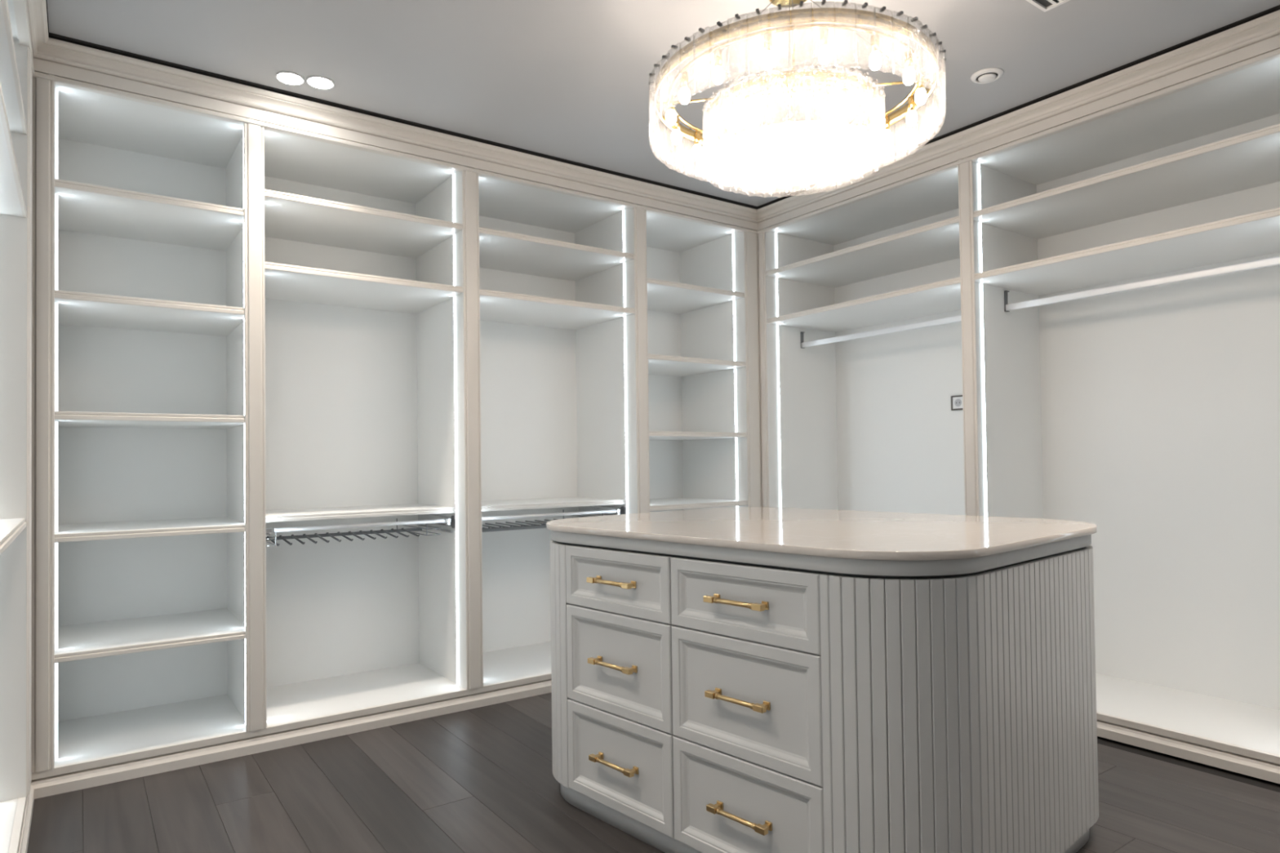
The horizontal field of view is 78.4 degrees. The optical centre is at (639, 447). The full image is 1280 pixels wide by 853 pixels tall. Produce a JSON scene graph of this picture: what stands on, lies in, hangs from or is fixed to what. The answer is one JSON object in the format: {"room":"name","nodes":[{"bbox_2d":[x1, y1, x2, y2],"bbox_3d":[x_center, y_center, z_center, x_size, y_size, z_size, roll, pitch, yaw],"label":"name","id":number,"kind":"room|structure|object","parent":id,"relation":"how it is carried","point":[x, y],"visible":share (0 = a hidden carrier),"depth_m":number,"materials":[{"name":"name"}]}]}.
{"room":"walk-in closet","nodes":[
{"label":"walk-in closet","id":0,"kind":"room"},
{"bbox_2d":[26,692,1279,852],"bbox_3d":[0.770,1.170,1.662,4.975,0.060,6.460,0,-1,-36],"label":"floor","id":1,"kind":"structure","parent":0,"point":[482,780],"depth_m":2.58,"materials":[{"name":"black wood"}]},
{"bbox_2d":[0,0,26,852],"bbox_3d":[-1.858,-0.108,1.835,0.620,2.444,1.212,0,-1,-36],"label":"wardrobe","id":2,"kind":"object","parent":1,"relation":"on","point":[13,55],"visible":0.95,"depth_m":2.46,"materials":[{"name":"beige paint"}]},
{"bbox_2d":[0,518,22,537],"bbox_3d":[-1.854,0.225,1.829,0.600,0.028,1.180,0,-1,-36],"label":"shelf","id":3,"kind":"object","parent":2,"relation":"attached to","point":[9,527],"depth_m":2.15,"materials":[{"name":"white wood"}]},
{"bbox_2d":[0,115,22,217],"bbox_3d":[-1.866,-0.760,1.847,0.600,0.028,1.180,0,-1,-36],"label":"shelf","id":4,"kind":"object","parent":2,"relation":"attached to","point":[11,188],"depth_m":2.17,"materials":[{"name":"white wood"}]},
{"bbox_2d":[0,0,22,133],"bbox_3d":[-1.869,-1.028,1.851,0.600,0.028,1.180,0,-1,-36],"label":"shelf","id":5,"kind":"object","parent":2,"relation":"attached to","point":[9,74],"depth_m":2.13,"materials":[{"name":"white wood"}]},
{"bbox_2d":[26,46,32,796],"bbox_3d":[-1.996,-0.090,2.568,0.007,2.387,0.174,0,-1,-36],"label":"vertical trim","id":6,"kind":"structure","parent":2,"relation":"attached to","point":[29,68],"depth_m":2.52,"materials":[{"name":"beige paint"}]},
{"bbox_2d":[8,785,34,852],"bbox_3d":[-0.913,1.106,1.039,0.032,0.088,4.040,0,-1,-36],"label":"baseboard","id":7,"kind":"structure","parent":1,"relation":"on","point":[19,842],"depth_m":2.33,"materials":[{"name":"beige paint"}]},
{"bbox_2d":[49,74,253,766],"bbox_3d":[-1.964,-0.083,3.160,0.650,2.444,0.620,0,-1,-36],"label":"shelving unit","id":8,"kind":"object","parent":1,"relation":"on","point":[149,591],"visible":0.84,"depth_m":3.31,"materials":[{"name":"beige paint"}]},
{"bbox_2d":[31,76,54,773],"bbox_3d":[-2.059,-0.087,2.706,0.066,2.387,0.007,0,-1,-36],"label":"vertical trim","id":9,"kind":"structure","parent":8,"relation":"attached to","point":[43,90],"depth_m":2.71,"materials":[{"name":"beige paint"}]},
{"bbox_2d":[54,297,244,336],"bbox_3d":[-1.969,-0.528,3.168,0.618,0.028,0.600,0,-1,-36],"label":"shelf","id":10,"kind":"object","parent":8,"relation":"attached to","point":[135,316],"depth_m":3.11,"materials":[{"name":"white wood"}]},
{"bbox_2d":[54,186,244,251],"bbox_3d":[-1.974,-0.919,3.175,0.618,0.028,0.600,0,-1,-36],"label":"shelf","id":11,"kind":"object","parent":8,"relation":"attached to","point":[101,213],"depth_m":3.13,"materials":[{"name":"white wood"}]},
{"bbox_2d":[54,516,244,534],"bbox_3d":[-1.958,0.323,3.153,0.618,0.028,0.600,0,-1,-36],"label":"shelf","id":12,"kind":"object","parent":8,"relation":"attached to","point":[117,525],"depth_m":3.08,"materials":[{"name":"white wood"}]},
{"bbox_2d":[54,419,244,429],"bbox_3d":[-1.964,-0.105,3.161,0.618,0.028,0.600,0,-1,-36],"label":"shelf","id":13,"kind":"object","parent":8,"relation":"attached to","point":[61,424],"depth_m":3.13,"materials":[{"name":"white wood"}]},
{"bbox_2d":[54,608,245,654],"bbox_3d":[-1.953,0.739,3.145,0.618,0.028,0.600,0,-1,-36],"label":"shelf","id":14,"kind":"object","parent":8,"relation":"attached to","point":[122,634],"depth_m":3.09,"materials":[{"name":"white wood"}]},
{"bbox_2d":[244,122,266,732],"bbox_3d":[-1.516,-0.087,3.095,0.074,2.387,0.007,0,-1,-36],"label":"vertical trim","id":15,"kind":"structure","parent":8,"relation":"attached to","point":[254,135],"depth_m":3.09,"materials":[{"name":"beige paint"}]},
{"bbox_2d":[31,672,551,799],"bbox_3d":[-0.670,1.151,3.676,3.495,0.088,0.032,0,-1,-36],"label":"baseboard","id":16,"kind":"structure","parent":1,"relation":"on","point":[74,776],"depth_m":3.10,"materials":[{"name":"beige paint"}]},
{"bbox_2d":[260,120,466,726],"bbox_3d":[-1.328,-0.082,3.615,0.869,2.444,0.620,0,-1,-36],"label":"wardrobe","id":17,"kind":"object","parent":1,"relation":"on","point":[365,410],"visible":0.71,"depth_m":3.81,"materials":[{"name":"beige paint"}]},
{"bbox_2d":[266,503,452,515],"bbox_3d":[-1.356,0.301,3.655,0.837,0.025,0.485,0,-1,-36],"label":"shelf","id":18,"kind":"object","parent":17,"relation":"attached to","point":[308,509],"depth_m":3.66,"materials":[{"name":"white wood"}]},
{"bbox_2d":[266,514,455,546],"bbox_3d":[-1.340,0.374,3.632,0.835,0.097,0.488,0,-1,-36],"label":"rack","id":19,"kind":"object","parent":17,"relation":"attached to","point":[426,519],"visible":0.84,"depth_m":3.60,"materials":[{"name":"silver metal"}]},
{"bbox_2d":[266,532,276,546],"bbox_3d":[-1.651,0.384,3.416,0.049,0.058,0.423,0,-1,-36],"label":"rack","id":20,"kind":"object","parent":19,"relation":"on","point":[268,534],"depth_m":3.26,"materials":[{"name":"silver metal"}]},
{"bbox_2d":[264,269,461,313],"bbox_3d":[-1.336,-0.720,3.626,0.837,0.028,0.600,0,-1,-36],"label":"shelf","id":21,"kind":"object","parent":17,"relation":"attached to","point":[326,289],"depth_m":3.59,"materials":[{"name":"white wood"}]},
{"bbox_2d":[264,196,461,257],"bbox_3d":[-1.340,-1.012,3.632,0.837,0.028,0.600,0,-1,-36],"label":"shelf","id":22,"kind":"object","parent":17,"relation":"attached to","point":[301,221],"depth_m":3.60,"materials":[{"name":"white wood"}]},
{"bbox_2d":[462,170,483,689],"bbox_3d":[-0.772,-0.087,3.627,0.082,2.387,0.007,0,-1,-36],"label":"vertical trim","id":23,"kind":"structure","parent":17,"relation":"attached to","point":[470,188],"depth_m":3.62,"materials":[{"name":"beige paint"}]},
{"bbox_2d":[475,168,637,684],"bbox_3d":[-0.560,-0.082,4.164,0.918,2.444,0.620,0,-1,-36],"label":"wardrobe","id":24,"kind":"object","parent":1,"relation":"on","point":[558,433],"visible":0.61,"depth_m":4.39,"materials":[{"name":"beige paint"}]},
{"bbox_2d":[481,497,616,506],"bbox_3d":[-0.589,0.301,4.203,0.886,0.025,0.485,0,-1,-36],"label":"shelf","id":25,"kind":"object","parent":24,"relation":"attached to","point":[486,501],"depth_m":4.19,"materials":[{"name":"white wood"}]},
{"bbox_2d":[481,506,626,532],"bbox_3d":[-0.573,0.373,4.181,0.884,0.096,0.488,0,-1,-36],"label":"rack","id":26,"kind":"object","parent":24,"relation":"attached to","point":[583,510],"visible":0.44,"depth_m":4.08,"materials":[{"name":"silver metal"}]},
{"bbox_2d":[479,233,632,280],"bbox_3d":[-0.572,-1.012,4.180,0.886,0.028,0.600,0,-1,-36],"label":"shelf","id":27,"kind":"object","parent":24,"relation":"attached to","point":[514,255],"depth_m":4.17,"materials":[{"name":"white wood"}]},
{"bbox_2d":[480,295,633,329],"bbox_3d":[-0.569,-0.720,4.175,0.886,0.028,0.600,0,-1,-36],"label":"shelf","id":28,"kind":"object","parent":24,"relation":"attached to","point":[522,312],"depth_m":4.16,"materials":[{"name":"white wood"}]},
{"bbox_2d":[633,207,649,513],"bbox_3d":[0.016,-0.087,4.190,0.083,2.387,0.007,0,-1,-36],"label":"vertical trim","id":29,"kind":"structure","parent":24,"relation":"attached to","point":[639,215],"depth_m":4.19,"materials":[{"name":"beige paint"}]},
{"bbox_2d":[644,205,747,512],"bbox_3d":[0.159,-0.082,4.678,0.748,2.444,0.620,0,-1,-36],"label":"wardrobe","id":30,"kind":"object","parent":1,"relation":"on","point":[696,308],"visible":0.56,"depth_m":4.87,"materials":[{"name":"beige paint"}]},
{"bbox_2d":[648,435,732,439],"bbox_3d":[0.159,-0.067,4.678,0.716,0.028,0.600,0,-1,-36],"label":"shelf","id":31,"kind":"object","parent":30,"relation":"attached to","point":[651,437],"depth_m":4.63,"materials":[{"name":"white wood"}]},
{"bbox_2d":[647,283,742,314],"bbox_3d":[0.148,-0.895,4.692,0.716,0.028,0.600,0,-1,-36],"label":"shelf","id":32,"kind":"object","parent":30,"relation":"attached to","point":[662,298],"depth_m":4.67,"materials":[{"name":"white wood"}]},
{"bbox_2d":[648,359,744,376],"bbox_3d":[0.154,-0.484,4.685,0.716,0.028,0.600,0,-1,-36],"label":"shelf","id":33,"kind":"object","parent":30,"relation":"attached to","point":[656,367],"depth_m":4.65,"materials":[{"name":"white wood"}]},
{"bbox_2d":[649,497,743,506],"bbox_3d":[0.164,0.335,4.670,0.716,0.028,0.600,0,-1,-36],"label":"shelf","id":34,"kind":"object","parent":30,"relation":"attached to","point":[653,501],"depth_m":4.58,"materials":[{"name":"white wood"}]},
{"bbox_2d":[743,231,761,506],"bbox_3d":[0.677,-0.086,4.663,0.110,2.387,0.007,0,-1,-36],"label":"vertical trim","id":35,"kind":"structure","parent":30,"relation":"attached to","point":[750,239],"depth_m":4.66,"materials":[{"name":"beige paint"}]},
{"bbox_2d":[546,506,1098,852],"bbox_3d":[0.529,0.702,2.571,1.220,0.914,1.529,0,-1,-43],"label":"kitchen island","id":36,"kind":"object","parent":1,"relation":"on","point":[731,679],"visible":1,"depth_m":1.99,"materials":[{"name":"grey paint"}]},
{"bbox_2d":[546,506,1097,560],"bbox_3d":[0.529,0.255,2.584,1.204,0.020,1.529,0,-1,-43],"label":"island countertop","id":37,"kind":"structure","parent":36,"relation":"on","point":[829,533],"depth_m":2.26,"materials":[{"name":"stone"}]},
{"bbox_2d":[764,159,964,515],"bbox_3d":[1.377,-0.104,4.316,0.620,2.444,1.291,0,-1,-36],"label":"wardrobe","id":38,"kind":"object","parent":1,"relation":"on","point":[866,424],"depth_m":4.65,"materials":[{"name":"beige paint"}]},
{"bbox_2d":[757,231,769,506],"bbox_3d":[0.739,-0.087,4.670,0.007,2.387,0.060,0,-1,-36],"label":"vertical trim","id":39,"kind":"structure","parent":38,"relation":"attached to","point":[761,237],"depth_m":4.67,"materials":[{"name":"beige paint"}]},
{"bbox_2d":[768,222,959,288],"bbox_3d":[1.365,-1.048,4.333,0.600,0.028,1.259,0,-1,-36],"label":"shelf","id":40,"kind":"object","parent":38,"relation":"attached to","point":[934,245],"depth_m":4.35,"materials":[{"name":"white wood"}]},
{"bbox_2d":[768,283,960,332],"bbox_3d":[1.369,-0.763,4.328,0.600,0.028,1.259,0,-1,-36],"label":"shelf","id":41,"kind":"object","parent":38,"relation":"attached to","point":[931,300],"depth_m":4.35,"materials":[{"name":"white wood"}]},
{"bbox_2d":[951,395,962,410],"bbox_3d":[1.747,-0.245,4.308,0.009,0.080,0.084,0,-1,-36],"label":"power socket","id":42,"kind":"object","parent":38,"relation":"attached to","point":[956,401],"visible":0.89,"depth_m":4.31,"materials":[{"name":"white plastic"}]},
{"bbox_2d":[957,160,979,515],"bbox_3d":[1.510,-0.116,3.592,0.007,2.387,0.072,0,-1,-36],"label":"vertical trim","id":43,"kind":"structure","parent":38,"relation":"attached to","point":[965,175],"depth_m":3.59,"materials":[{"name":"beige paint"}]},
{"bbox_2d":[964,57,1279,755],"bbox_3d":[2.124,-0.133,3.272,0.620,2.444,1.247,0,-1,-36],"label":"wardrobe","id":44,"kind":"object","parent":1,"relation":"on","point":[1148,417],"depth_m":3.44,"materials":[{"name":"beige paint"}]},
{"bbox_2d":[973,132,1279,239],"bbox_3d":[2.112,-1.076,3.289,0.600,0.028,1.215,0,-1,-36],"label":"shelf","id":45,"kind":"object","parent":44,"relation":"attached to","point":[1249,162],"depth_m":3.26,"materials":[{"name":"white wood"}]},
{"bbox_2d":[974,216,1279,295],"bbox_3d":[2.116,-0.791,3.284,0.600,0.028,1.215,0,-1,-36],"label":"shelf","id":46,"kind":"object","parent":44,"relation":"attached to","point":[1237,239],"depth_m":3.25,"materials":[{"name":"white wood"}]},
{"bbox_2d":[1096,711,1279,784],"bbox_3d":[1.904,1.107,3.053,0.032,0.088,4.040,0,-1,-36],"label":"baseboard","id":47,"kind":"structure","parent":1,"relation":"on","point":[1252,762],"depth_m":2.87,"materials":[{"name":"beige paint"}]},
{"bbox_2d":[47,0,1279,251],"bbox_3d":[0.736,-1.527,1.711,4.975,0.100,6.460,0,-1,-36],"label":"ceiling","id":48,"kind":"structure","parent":0,"point":[565,79],"depth_m":2.90,"materials":[{"name":"paint"}]},
{"bbox_2d":[13,0,48,76],"bbox_3d":[-0.929,-1.389,1.095,0.070,0.130,4.040,0,-1,-36],"label":"trim","id":49,"kind":"structure","parent":48,"relation":"attached to","point":[31,15],"depth_m":2.50,"materials":[{"name":"beige paint"}]},
{"bbox_2d":[45,0,48,33],"bbox_3d":[-0.430,-1.483,0.433,0.032,0.004,5.538,0,-1,-36],"label":"trim","id":50,"kind":"structure","parent":48,"relation":"attached to","point":[46,0],"depth_m":2.59,"materials":[{"name":"black"}]},
{"bbox_2d":[275,71,304,84],"bbox_3d":[-1.350,-1.423,3.029,0.102,0.006,0.102,0,-1,-36],"label":"recessed light","id":51,"kind":"object","parent":48,"relation":"in","point":[285,77],"visible":1,"depth_m":3.02,"materials":[{"name":"white glass"}]},
{"bbox_2d":[306,75,334,88],"bbox_3d":[-1.248,-1.424,3.066,0.102,0.006,0.102,0,-1,-36],"label":"recessed light","id":52,"kind":"object","parent":48,"relation":"in","point":[315,81],"visible":1,"depth_m":3.06,"materials":[{"name":"white glass"}]},
{"bbox_2d":[32,37,757,234],"bbox_3d":[-0.690,-1.345,3.705,3.495,0.130,0.070,0,-1,-36],"label":"trim","id":53,"kind":"structure","parent":48,"relation":"attached to","point":[73,65],"depth_m":3.32,"materials":[{"name":"beige paint"}]},
{"bbox_2d":[48,32,759,208],"bbox_3d":[-0.676,-1.421,3.686,3.455,0.004,0.042,0,-1,-36],"label":"ceiling shadow gap","id":54,"kind":"structure","parent":48,"relation":"attached to","point":[51,35],"depth_m":3.30,"materials":[{"name":"black"}]},
{"bbox_2d":[648,0,946,173],"bbox_3d":[0.480,-1.172,2.494,0.913,0.574,0.917,0,-1,-36],"label":"chandelier","id":55,"kind":"object","parent":48,"relation":"hanging from","point":[873,123],"visible":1,"depth_m":2.30,"materials":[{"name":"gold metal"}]},
{"bbox_2d":[970,66,1004,83],"bbox_3d":[1.361,-1.450,3.078,0.120,0.019,0.120,0,-1,-36],"label":"ceiling vent","id":56,"kind":"object","parent":48,"relation":"in","point":[987,75],"visible":1,"depth_m":3.06,"materials":[{"name":"white plastic"}]},
{"bbox_2d":[756,9,1279,234],"bbox_3d":[1.857,-1.389,3.087,0.070,0.130,4.040,0,-1,-36],"label":"trim","id":57,"kind":"structure","parent":48,"relation":"attached to","point":[1255,42],"depth_m":3.27,"materials":[{"name":"beige paint"}]},
{"bbox_2d":[757,4,1279,208],"bbox_3d":[2.319,-1.483,2.399,0.039,0.004,5.538,0,-1,-36],"label":"trim","id":58,"kind":"structure","parent":48,"relation":"attached to","point":[1273,9],"depth_m":3.24,"materials":[{"name":"black"}]},
{"bbox_2d":[1026,0,1070,12],"bbox_3d":[1.178,-1.468,2.321,0.658,0.009,0.301,0,-1,-36],"label":"ceiling vent","id":59,"kind":"object","parent":48,"relation":"in","point":[1044,5],"visible":1,"depth_m":2.59,"materials":[{"name":"white plastic"}]},
{"bbox_2d":[757,251,761,478],"bbox_3d":[-1.096,-0.092,4.273,4.775,2.630,0.100,0,-1,-36],"label":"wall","id":60,"kind":"structure","parent":0,"point":[757,251],"depth_m":5.62,"materials":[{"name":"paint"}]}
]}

